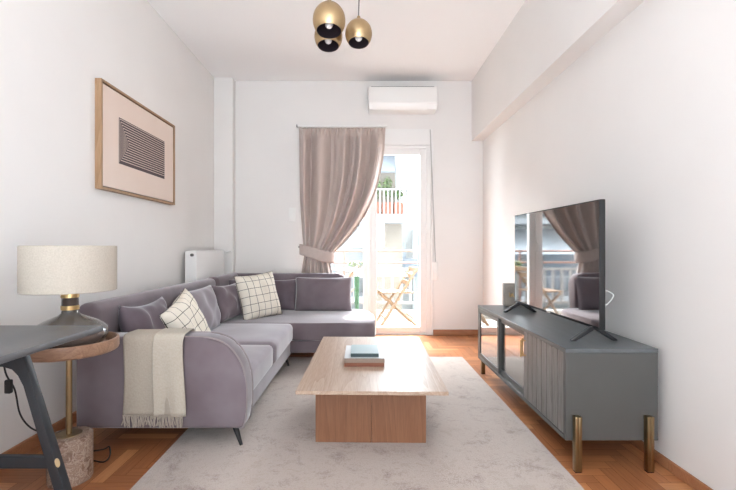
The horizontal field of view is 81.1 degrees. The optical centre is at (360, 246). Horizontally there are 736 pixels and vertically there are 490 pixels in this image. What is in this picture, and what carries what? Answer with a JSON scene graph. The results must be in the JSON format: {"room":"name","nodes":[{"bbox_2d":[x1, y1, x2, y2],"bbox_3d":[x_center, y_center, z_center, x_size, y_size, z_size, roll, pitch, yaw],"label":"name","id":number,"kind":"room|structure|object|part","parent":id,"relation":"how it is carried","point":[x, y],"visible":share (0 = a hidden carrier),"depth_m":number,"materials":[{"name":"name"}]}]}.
{"room":"living room","nodes":[
{"label":"living room","id":0,"kind":"room"},
{"bbox_2d":[0,0,213,453],"bbox_3d":[-1.784,-0.455,1.340,0.200,2.970,7.880,0,0,0],"label":"wall","id":1,"kind":"structure","parent":0,"point":[53,52],"depth_m":2.58,"materials":[{"name":"paint"}]},
{"bbox_2d":[1,410,76,453],"bbox_3d":[-1.677,0.998,1.260,0.014,0.065,7.320,0,0,0],"label":"baseboard","id":2,"kind":"structure","parent":1,"relation":"attached to","point":[25,446],"depth_m":2.19,"materials":[{"name":"brown wood"}]},
{"bbox_2d":[95,78,174,204],"bbox_3d":[-1.663,-0.720,3.260,0.042,0.700,1.080,0,0,0],"label":"framed print","id":3,"kind":"object","parent":1,"relation":"attached to","point":[135,146],"visible":1,"depth_m":3.09,"materials":[{"name":"beige paper"}]},
{"bbox_2d":[185,250,231,282],"bbox_3d":[-1.602,0.522,4.445,0.212,0.975,0.893,0,0,5],"label":"radiator","id":4,"kind":"object","parent":1,"relation":"attached to","point":[199,264],"visible":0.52,"depth_m":4.19,"materials":[{"name":"white metal"}]},
{"bbox_2d":[197,250,223,251],"bbox_3d":[-1.590,0.040,4.425,0.100,0.010,0.790,0,0,0],"label":"grille","id":5,"kind":"object","parent":4,"relation":"attached to","point":[197,250],"depth_m":4.40,"materials":[{"name":"white metal"}]},
{"bbox_3d":[-1.590,0.477,4.425,0.110,0.865,0.790,0,0,0],"label":"panel","id":6,"kind":"part","parent":4,"relation":"part of","materials":[{"name":"white metal"}]},
{"bbox_2d":[147,0,524,80],"bbox_3d":[-0.129,-2.040,1.340,3.511,0.200,7.880,0,0,0],"label":"ceiling","id":7,"kind":"structure","parent":0,"point":[239,40],"depth_m":3.96,"materials":[{"name":"paint"}]},
{"bbox_2d":[313,0,371,51],"bbox_3d":[-0.110,-1.565,2.518,0.353,0.751,0.416,0,0,0],"label":"pendant lamp","id":8,"kind":"object","parent":7,"relation":"hanging from","point":[328,16],"visible":1,"depth_m":2.52,"materials":[{"name":"gold metal"}]},
{"bbox_3d":[-0.200,-1.303,2.640,0.172,0.166,0.172,0,0,0],"label":"lamp shade","id":9,"kind":"part","parent":8,"relation":"part of","materials":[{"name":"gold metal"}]},
{"bbox_3d":[-0.178,-1.277,2.400,0.182,0.176,0.182,0,0,0],"label":"lamp shade","id":10,"kind":"part","parent":8,"relation":"part of","materials":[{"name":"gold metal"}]},
{"bbox_3d":[-0.178,-1.272,2.396,0.044,0.113,0.044,0,0,-45],"label":"bulb","id":11,"kind":"part","parent":8,"relation":"part of","materials":[{"name":"white glass"}]},
{"bbox_3d":[-0.014,-1.299,2.600,0.162,0.156,0.162,0,0,0],"label":"lamp shade","id":12,"kind":"part","parent":8,"relation":"part of","materials":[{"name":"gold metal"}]},
{"bbox_2d":[0,335,694,489],"bbox_3d":[-0.129,1.130,1.340,3.511,0.200,7.880,0,0,0],"label":"floor","id":13,"kind":"structure","parent":0,"point":[606,464],"depth_m":2.12,"materials":[{"name":"brown wood"}]},
{"bbox_2d":[3,367,36,431],"bbox_3d":[-1.479,0.719,1.947,0.091,0.619,0.292,0,0,25],"label":"power cord","id":14,"kind":"object","parent":13,"relation":"on","point":[8,384],"visible":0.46,"depth_m":1.85,"materials":[{"name":"black plastic"}]},
{"bbox_2d":[4,379,12,393],"bbox_3d":[-1.516,0.600,1.850,0.028,0.060,0.020,0,0,0],"label":"switch","id":15,"kind":"object","parent":14,"relation":"attached to","point":[8,384],"depth_m":1.84,"materials":[{"name":"black plastic"}]},
{"bbox_2d":[0,325,102,489],"bbox_3d":[-1.335,0.665,0.951,0.708,0.730,1.402,0,0,0],"label":"desk","id":16,"kind":"object","parent":13,"relation":"on","point":[17,342],"visible":1,"depth_m":1.50,"materials":[{"name":"grey paint"}]},
{"bbox_3d":[-1.335,0.677,1.518,0.708,0.706,0.035,0,0,0],"label":"frame","id":17,"kind":"part","parent":16,"relation":"part of","materials":[{"name":"black wood"}]},
{"bbox_2d":[30,331,119,488],"bbox_3d":[-1.297,0.720,1.910,0.392,0.621,0.392,0,0,0],"label":"side table","id":18,"kind":"object","parent":13,"relation":"on","point":[76,444],"visible":0.62,"depth_m":1.86,"materials":[{"name":"brown stone"}]},
{"bbox_2d":[17,246,116,348],"bbox_3d":[-1.293,0.221,1.910,0.366,0.453,0.366,0,0,0],"label":"table lamp","id":19,"kind":"object","parent":18,"relation":"on","point":[68,272],"visible":0.83,"depth_m":1.78,"materials":[{"name":"fabric"}]},
{"bbox_3d":[-1.293,0.094,1.910,0.366,0.200,0.366,0,0,0],"label":"lamp shade","id":20,"kind":"part","parent":19,"relation":"part of","materials":[{"name":"fabric"}]},
{"bbox_3d":[-1.292,0.401,1.910,0.300,0.093,0.300,0,0,0],"label":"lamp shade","id":21,"kind":"part","parent":19,"relation":"part of","materials":[{"name":"ceramic"}]},
{"bbox_2d":[30,331,119,362],"bbox_3d":[-1.297,0.436,1.910,0.392,0.055,0.392,0,0,0],"label":"table top","id":22,"kind":"object","parent":18,"relation":"on","point":[111,342],"depth_m":1.77,"materials":[{"name":"brown wood"}]},
{"bbox_2d":[94,446,110,462],"bbox_3d":[-1.308,1.003,2.115,0.223,0.053,0.074,0,0,30],"label":"power cord","id":23,"kind":"object","parent":13,"relation":"on","point":[107,446],"visible":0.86,"depth_m":2.09,"materials":[{"name":"black plastic"}]},
{"bbox_2d":[77,273,374,445],"bbox_3d":[-0.662,0.657,3.480,1.585,0.750,2.620,0,0,0],"label":"sofa","id":24,"kind":"object","parent":13,"relation":"on","point":[227,368],"visible":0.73,"depth_m":2.21,"materials":[{"name":"grey fabric"}]},
{"bbox_2d":[118,297,166,331],"bbox_3d":[-1.244,0.495,2.530,0.209,0.359,0.445,0,0,0],"label":"cushion","id":25,"kind":"object","parent":24,"relation":"on","point":[147,316],"visible":0.41,"depth_m":2.39,"materials":[{"name":"fabric"}]},
{"bbox_3d":[-1.397,0.602,3.087,0.115,0.627,1.825,0,0,0],"label":"backrest","id":26,"kind":"part","parent":24,"relation":"part of","materials":[{"name":"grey fabric"}]},
{"bbox_2d":[121,328,194,428],"bbox_3d":[-1.034,0.666,2.226,0.322,0.474,0.185,0,0,0],"label":"throw blanket","id":27,"kind":"object","parent":24,"relation":"on","point":[154,386],"visible":0.92,"depth_m":2.14,"materials":[{"name":"beige fabric"}]},
{"bbox_3d":[-1.012,0.686,2.232,0.867,0.467,0.125,0,0,0],"label":"armrest","id":28,"kind":"part","parent":24,"relation":"part of","materials":[{"name":"grey fabric"}]},
{"bbox_2d":[160,288,210,331],"bbox_3d":[-1.129,0.530,2.800,0.235,0.500,0.539,0,0,0],"label":"cushion","id":29,"kind":"object","parent":24,"relation":"on","point":[184,312],"visible":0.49,"depth_m":2.73,"materials":[{"name":"beige fabric"}]},
{"bbox_2d":[180,285,220,329],"bbox_3d":[-1.235,0.495,3.330,0.186,0.352,0.600,0,0,0],"label":"cushion","id":30,"kind":"object","parent":24,"relation":"on","point":[205,297],"visible":0.47,"depth_m":3.34,"materials":[{"name":"fabric"}]},
{"bbox_3d":[-1.393,0.599,4.397,0.125,0.633,0.786,0,0,0],"label":"backrest","id":31,"kind":"part","parent":24,"relation":"part of","materials":[{"name":"grey fabric"}]},
{"bbox_2d":[211,283,242,322],"bbox_3d":[-1.209,0.495,3.980,0.219,0.327,0.520,0,0,12],"label":"cushion","id":32,"kind":"object","parent":24,"relation":"on","point":[227,297],"visible":0.58,"depth_m":3.82,"materials":[{"name":"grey fabric"}]},
{"bbox_3d":[-0.639,0.966,2.231,0.075,0.112,0.034,0,0,24],"label":"leg","id":33,"kind":"part","parent":24,"relation":"part of","materials":[{"name":"black metal"}]},
{"bbox_2d":[211,323,292,363],"bbox_3d":[-0.965,0.732,3.342,0.760,0.172,0.785,0,0,0],"label":"seat cushion","id":34,"kind":"object","parent":24,"relation":"on","point":[279,336],"depth_m":3.29,"materials":[{"name":"fabric"}]},
{"bbox_2d":[238,345,272,389],"bbox_3d":[-0.971,0.735,2.621,0.748,0.166,0.648,0,0,0],"label":"seat cushion","id":35,"kind":"object","parent":24,"relation":"on","point":[260,357],"depth_m":2.66,"materials":[{"name":"fabric"}]},
{"bbox_2d":[234,271,281,319],"bbox_3d":[-0.968,0.462,4.078,0.221,0.456,0.447,0,0,42],"label":"cushion","id":36,"kind":"object","parent":24,"relation":"on","point":[258,297],"visible":1,"depth_m":4.00,"materials":[{"name":"beige fabric"}]},
{"bbox_2d":[274,279,295,309],"bbox_3d":[-0.930,0.505,4.554,0.520,0.331,0.172,0,0,0],"label":"cushion","id":37,"kind":"object","parent":24,"relation":"on","point":[286,289],"visible":0.41,"depth_m":4.51,"materials":[{"name":"fabric"}]},
{"bbox_3d":[-0.787,0.601,4.728,1.275,0.629,0.125,0,0,0],"label":"backrest","id":38,"kind":"part","parent":24,"relation":"part of","materials":[{"name":"grey fabric"}]},
{"bbox_3d":[-0.608,0.739,4.200,1.475,0.153,0.920,0,0,0],"label":"chaise seat","id":39,"kind":"part","parent":24,"relation":"part of","materials":[{"name":"grey fabric"}]},
{"bbox_2d":[294,277,351,310],"bbox_3d":[-0.395,0.497,4.521,0.600,0.360,0.176,0,0,0],"label":"cushion","id":40,"kind":"object","parent":24,"relation":"on","point":[312,294],"visible":0.98,"depth_m":4.46,"materials":[{"name":"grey fabric"}]},
{"bbox_2d":[130,357,583,489],"bbox_3d":[-0.016,1.024,2.470,1.912,0.012,3.040,0,0,0],"label":"rug","id":41,"kind":"object","parent":13,"relation":"on","point":[475,441],"visible":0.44,"depth_m":2.12,"materials":[{"name":"carpet"}]},
{"bbox_2d":[295,337,448,442],"bbox_3d":[0.062,0.843,2.595,0.710,0.350,1.210,0,0,1],"label":"coffee table","id":42,"kind":"object","parent":41,"relation":"on","point":[386,404],"visible":0.98,"depth_m":2.24,"materials":[{"name":"brown wood"}]},
{"bbox_3d":[-0.091,0.852,2.250,0.292,0.332,0.020,0,0,1],"label":"panel","id":43,"kind":"part","parent":42,"relation":"part of","materials":[{"name":"brown wood"}]},
{"bbox_2d":[344,363,383,366],"bbox_3d":[0.018,0.657,2.559,0.223,0.021,0.322,0,0,0],"label":"book","id":44,"kind":"object","parent":42,"relation":"on","point":[345,364],"visible":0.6,"depth_m":2.40,"materials":[{"name":"red paper"}]},
{"bbox_2d":[344,345,383,362],"bbox_3d":[0.019,0.634,2.559,0.224,0.025,0.322,0,0,0],"label":"book","id":45,"kind":"object","parent":44,"relation":"on","point":[347,359],"visible":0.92,"depth_m":2.40,"materials":[{"name":"beige paper"}]},
{"bbox_2d":[351,345,378,356],"bbox_3d":[0.021,0.612,2.539,0.158,0.020,0.222,0,0,0],"label":"book","id":46,"kind":"object","parent":45,"relation":"on","point":[356,350],"visible":1,"depth_m":2.48,"materials":[{"name":"teal paper"}]},
{"bbox_3d":[0.197,0.852,2.244,0.282,0.332,0.020,0,0,1],"label":"panel","id":47,"kind":"part","parent":42,"relation":"part of","materials":[{"name":"brown wood"}]},
{"bbox_2d":[478,305,657,472],"bbox_3d":[1.146,0.750,2.735,0.460,0.560,1.557,0,0,0],"label":"tv stand","id":48,"kind":"object","parent":13,"relation":"on","point":[594,386],"visible":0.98,"depth_m":2.01,"materials":[{"name":"grey paint"}]},
{"bbox_3d":[0.992,0.900,3.498,0.031,0.251,0.031,0,0,0],"label":"leg","id":49,"kind":"part","parent":48,"relation":"part of","materials":[{"name":"gold metal"}]},
{"bbox_3d":[1.161,0.693,3.470,0.429,0.406,0.020,0,0,0],"label":"panel","id":50,"kind":"part","parent":48,"relation":"part of","materials":[{"name":"clear glass"}]},
{"bbox_3d":[0.956,0.683,3.212,0.004,0.322,0.431,0,0,0],"label":"glass pane","id":51,"kind":"part","parent":48,"relation":"part of","materials":[{"name":"clear glass"}]},
{"bbox_3d":[0.956,0.683,3.212,0.016,0.382,0.491,0,0,0],"label":"glass door","id":52,"kind":"part","parent":48,"relation":"part of","materials":[{"name":"grey paint"}]},
{"bbox_2d":[483,332,523,362],"bbox_3d":[1.171,0.688,2.735,0.389,0.015,1.450,0,0,0],"label":"shelf","id":53,"kind":"object","parent":48,"relation":"attached to","point":[513,348],"depth_m":2.97,"materials":[{"name":"grey paint"}]},
{"bbox_3d":[0.973,0.683,2.753,0.016,0.382,0.487,0,0,0],"label":"glass door","id":54,"kind":"part","parent":48,"relation":"part of","materials":[{"name":"grey paint"}]},
{"bbox_2d":[502,283,523,306],"bbox_3d":[1.240,0.379,3.384,0.230,0.182,0.097,0,0,8],"label":"speaker","id":55,"kind":"object","parent":48,"relation":"on","point":[508,289],"visible":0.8,"depth_m":3.35},
{"bbox_2d":[505,285,521,305],"bbox_3d":[1.235,0.377,3.345,0.214,0.158,0.008,0,0,8],"label":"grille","id":56,"kind":"object","parent":55,"relation":"attached to","point":[509,289],"depth_m":3.35,"materials":[{"name":"metal"}]},
{"bbox_3d":[0.958,0.683,2.259,0.019,0.382,0.493,0,0,0],"label":"slatted door","id":57,"kind":"part","parent":48,"relation":"part of","materials":[{"name":"grey wood"}]},
{"bbox_2d":[503,199,617,340],"bbox_3d":[1.155,0.118,2.625,0.236,0.701,1.090,0,0,-1],"label":"television","id":58,"kind":"object","parent":48,"relation":"on","point":[560,251],"visible":1,"depth_m":2.42,"materials":[{"name":"black"}]},
{"bbox_3d":[0.992,0.900,1.972,0.031,0.251,0.031,0,0,0],"label":"leg","id":59,"kind":"part","parent":48,"relation":"part of","materials":[{"name":"gold metal"}]},
{"bbox_3d":[1.161,0.693,2.000,0.429,0.406,0.020,0,0,0],"label":"panel","id":60,"kind":"part","parent":48,"relation":"part of","materials":[{"name":"grey paint"}]},
{"bbox_3d":[1.321,0.900,1.972,0.031,0.251,0.031,0,0,0],"label":"leg","id":61,"kind":"part","parent":48,"relation":"part of","materials":[{"name":"gold metal"}]},
{"bbox_2d":[235,81,482,329],"bbox_3d":[-0.129,-0.455,5.155,3.111,2.970,0.250,0,0,0],"label":"wall","id":62,"kind":"structure","parent":0,"point":[267,113],"depth_m":5.03,"materials":[{"name":"paint"}]},
{"bbox_2d":[214,78,234,273],"bbox_3d":[-1.576,-0.455,4.975,0.216,2.970,0.110,0,0,0],"label":"trim","id":63,"kind":"structure","parent":62,"relation":"attached to","point":[224,88],"depth_m":4.92,"materials":[{"name":"paint"}]},
{"bbox_2d":[289,208,295,220],"bbox_3d":[-0.803,-0.380,5.024,0.083,0.160,0.013,0,0,0],"label":"wall switch","id":64,"kind":"object","parent":62,"relation":"attached to","point":[292,211],"visible":1,"depth_m":5.02,"materials":[{"name":"white plastic"}]},
{"bbox_2d":[296,125,386,127],"bbox_3d":[-0.219,-1.387,4.967,1.038,0.027,0.110,0,0,0],"label":"rail","id":65,"kind":"object","parent":62,"relation":"attached to","point":[297,126],"visible":0.9,"depth_m":4.92,"materials":[{"name":"white plastic"}]},
{"bbox_2d":[299,128,384,272],"bbox_3d":[-0.224,-0.187,4.915,1.006,2.357,0.230,0,0,0],"label":"curtain","id":66,"kind":"object","parent":65,"relation":"hanging from","point":[340,168],"visible":0.7,"depth_m":4.90,"materials":[{"name":"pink fabric"}]},
{"bbox_2d":[363,129,432,334],"bbox_3d":[0.105,-0.175,5.049,1.480,2.410,0.142,0,0,0],"label":"door","id":67,"kind":"structure","parent":62,"relation":"in","point":[397,141],"depth_m":5.04,"materials":[{"name":"white paint"}]},
{"bbox_3d":[0.105,-0.080,5.024,1.480,2.220,0.012,0,0,0],"label":"casing","id":68,"kind":"part","parent":67,"relation":"part of","materials":[{"name":"white paint"}]},
{"bbox_2d":[368,86,437,113],"bbox_3d":[0.472,-1.685,4.924,0.775,0.274,0.212,0,0,0],"label":"air conditioner","id":69,"kind":"object","parent":62,"relation":"attached to","point":[381,99],"visible":1,"depth_m":4.83,"materials":[{"name":"white plastic"}]},
{"bbox_2d":[371,86,433,86],"bbox_3d":[0.472,-1.818,4.935,0.715,0.008,0.130,0,0,0],"label":"grille","id":70,"kind":"object","parent":69,"relation":"attached to","point":[371,86],"depth_m":4.87,"materials":[{"name":"grey plastic"}]},
{"bbox_3d":[0.472,-1.595,4.841,0.755,0.079,0.037,0,0,0],"label":"outlet panel","id":71,"kind":"part","parent":69,"relation":"part of","materials":[{"name":"white plastic"}]},
{"bbox_2d":[430,129,437,279],"bbox_3d":[0.848,-0.492,5.015,0.095,1.755,0.030,0,0,0],"label":"strap","id":72,"kind":"object","parent":62,"relation":"attached to","point":[435,264],"visible":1,"depth_m":5.01,"materials":[{"name":"white plastic"}]},
{"bbox_2d":[433,330,477,334],"bbox_3d":[1.127,0.998,5.023,0.573,0.065,0.014,0,0,0],"label":"baseboard","id":73,"kind":"structure","parent":62,"relation":"attached to","point":[435,332],"depth_m":5.02,"materials":[{"name":"brown wood"}]},
{"bbox_2d":[377,310,418,325],"bbox_3d":[0.000,1.085,5.850,6.400,0.290,1.140,0,0,0],"label":"floor","id":74,"kind":"structure","parent":0,"point":[395,318],"depth_m":6.28,"materials":[{"name":"concrete"}]},
{"bbox_2d":[347,266,358,291],"bbox_3d":[-0.306,0.662,5.859,0.539,0.804,0.438,0,0,6],"label":"folding chair","id":75,"kind":"object","parent":74,"relation":"on","point":[353,271],"visible":0.2,"depth_m":5.70,"materials":[{"name":"brown wood"}]},
{"bbox_2d":[347,261,362,308],"bbox_3d":[-0.083,0.623,6.167,0.251,0.855,0.266,0,0,0],"label":"potted plant","id":76,"kind":"object","parent":74,"relation":"on","point":[356,278],"visible":0.89,"depth_m":6.12,"materials":[{"name":"green plant"}]},
{"bbox_3d":[-0.060,0.735,6.150,0.080,0.630,0.080,0,0,0],"label":"pot","id":77,"kind":"part","parent":76,"relation":"part of","materials":[{"name":"green"}]},
{"bbox_2d":[330,250,418,303],"bbox_3d":[0.000,0.492,6.350,6.200,0.895,0.040,0,0,0],"label":"balcony railing","id":78,"kind":"object","parent":74,"relation":"on","point":[345,270],"visible":0.06,"depth_m":6.33,"materials":[{"name":"white metal"}]},
{"bbox_3d":[-0.250,0.492,6.350,0.030,0.895,0.030,0,0,0],"label":"post","id":79,"kind":"part","parent":78,"relation":"part of","materials":[{"name":"white metal"}]},
{"bbox_3d":[0.000,0.578,6.350,6.200,0.531,0.040,0,0,0],"label":"white rail","id":80,"kind":"part","parent":78,"relation":"part of","materials":[{"name":"white metal"}]},
{"bbox_2d":[377,266,418,325],"bbox_3d":[0.472,0.662,5.792,0.539,0.804,0.438,0,0,-7],"label":"folding chair","id":81,"kind":"object","parent":74,"relation":"on","point":[410,276],"visible":0.95,"depth_m":5.63,"materials":[{"name":"brown wood"}]},
{"bbox_3d":[0.470,0.835,5.993,0.496,0.458,0.038,0,0,-7],"label":"leg","id":82,"kind":"part","parent":81,"relation":"part of","materials":[{"name":"brown wood"}]},
{"bbox_3d":[0.515,0.835,5.615,0.496,0.458,0.038,0,0,-7],"label":"leg","id":83,"kind":"part","parent":81,"relation":"part of","materials":[{"name":"brown wood"}]},
{"bbox_2d":[483,0,735,489],"bbox_3d":[1.527,-0.455,1.340,0.200,2.970,7.880,0,0,0],"label":"wall","id":84,"kind":"structure","parent":0,"point":[643,122],"depth_m":2.06,"materials":[{"name":"paint"}]},
{"bbox_2d":[472,0,644,140],"bbox_3d":[1.361,-1.590,1.315,0.133,0.700,7.430,0,0,0],"label":"beam","id":85,"kind":"structure","parent":84,"relation":"attached to","point":[544,38],"depth_m":3.25,"materials":[{"name":"paint"}]},
{"bbox_2d":[627,440,712,489],"bbox_3d":[1.420,1.005,1.315,0.014,0.050,7.430,0,0,0],"label":"baseboard","id":86,"kind":"structure","parent":84,"relation":"attached to","point":[682,474],"depth_m":1.93,"materials":[{"name":"brown wood"}]},
{"label":"outside","id":87,"kind":"structure","parent":0,"visible":0},
{"bbox_3d":[0.000,10.130,203.300,120.000,0.200,393.400,0,0,0],"label":"ground","id":88,"kind":"structure","parent":87,"visible":0},
{"bbox_2d":[330,155,408,309],"bbox_3d":[-7.125,2.430,19.800,17.750,15.200,8.400,0,0,0],"label":"apartment building","id":89,"kind":"structure","parent":88,"relation":"on","point":[389,226],"depth_m":16.60,"materials":[{"name":"painted plaster"},{"name":"glass"},{"name":"metal"}]},
{"bbox_2d":[377,180,381,213],"bbox_3d":[0.541,-1.895,15.845,0.456,1.410,0.484,0,0,0],"label":"planter box","id":90,"kind":"object","parent":89,"relation":"on","point":[379,186],"visible":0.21,"depth_m":15.73,"materials":[{"name":"brown ceramic"}]},
{"bbox_3d":[0.550,-1.410,15.850,0.380,0.440,0.300,0,0,0],"label":"pot","id":91,"kind":"part","parent":90,"relation":"part of","materials":[{"name":"brown ceramic"}]},
{"bbox_2d":[382,176,392,213],"bbox_3d":[0.957,-1.903,15.861,0.482,1.426,0.478,0,0,0],"label":"planter box","id":92,"kind":"object","parent":89,"relation":"on","point":[387,180],"visible":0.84,"depth_m":15.73,"materials":[{"name":"brown ceramic"}]},
{"bbox_3d":[0.970,-1.410,15.850,0.380,0.440,0.300,0,0,0],"label":"pot","id":93,"kind":"part","parent":92,"relation":"part of","materials":[{"name":"brown ceramic"}]},
{"bbox_3d":[0.960,-1.660,16.110,1.520,0.940,0.980,0,0,0],"label":"balcony railing","id":94,"kind":"part","parent":89,"relation":"part of","materials":[{"name":"white metal"}]},
{"bbox_2d":[393,190,404,213],"bbox_3d":[1.386,-1.705,15.843,0.473,1.030,0.468,0,0,0],"label":"planter box","id":95,"kind":"object","parent":89,"relation":"on","point":[401,192],"visible":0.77,"depth_m":15.72,"materials":[{"name":"brown ceramic"}]},
{"bbox_3d":[1.390,-1.410,15.850,0.380,0.440,0.300,0,0,0],"label":"pot","id":96,"kind":"part","parent":95,"relation":"part of","materials":[{"name":"brown ceramic"}]},
{"bbox_2d":[402,221,418,309],"bbox_3d":[6.025,3.880,40.600,4.950,12.300,10.800,0,0,0],"label":"apartment building","id":97,"kind":"structure","parent":88,"relation":"on","point":[410,237],"depth_m":37.95,"materials":[{"name":"grey"}]}
]}

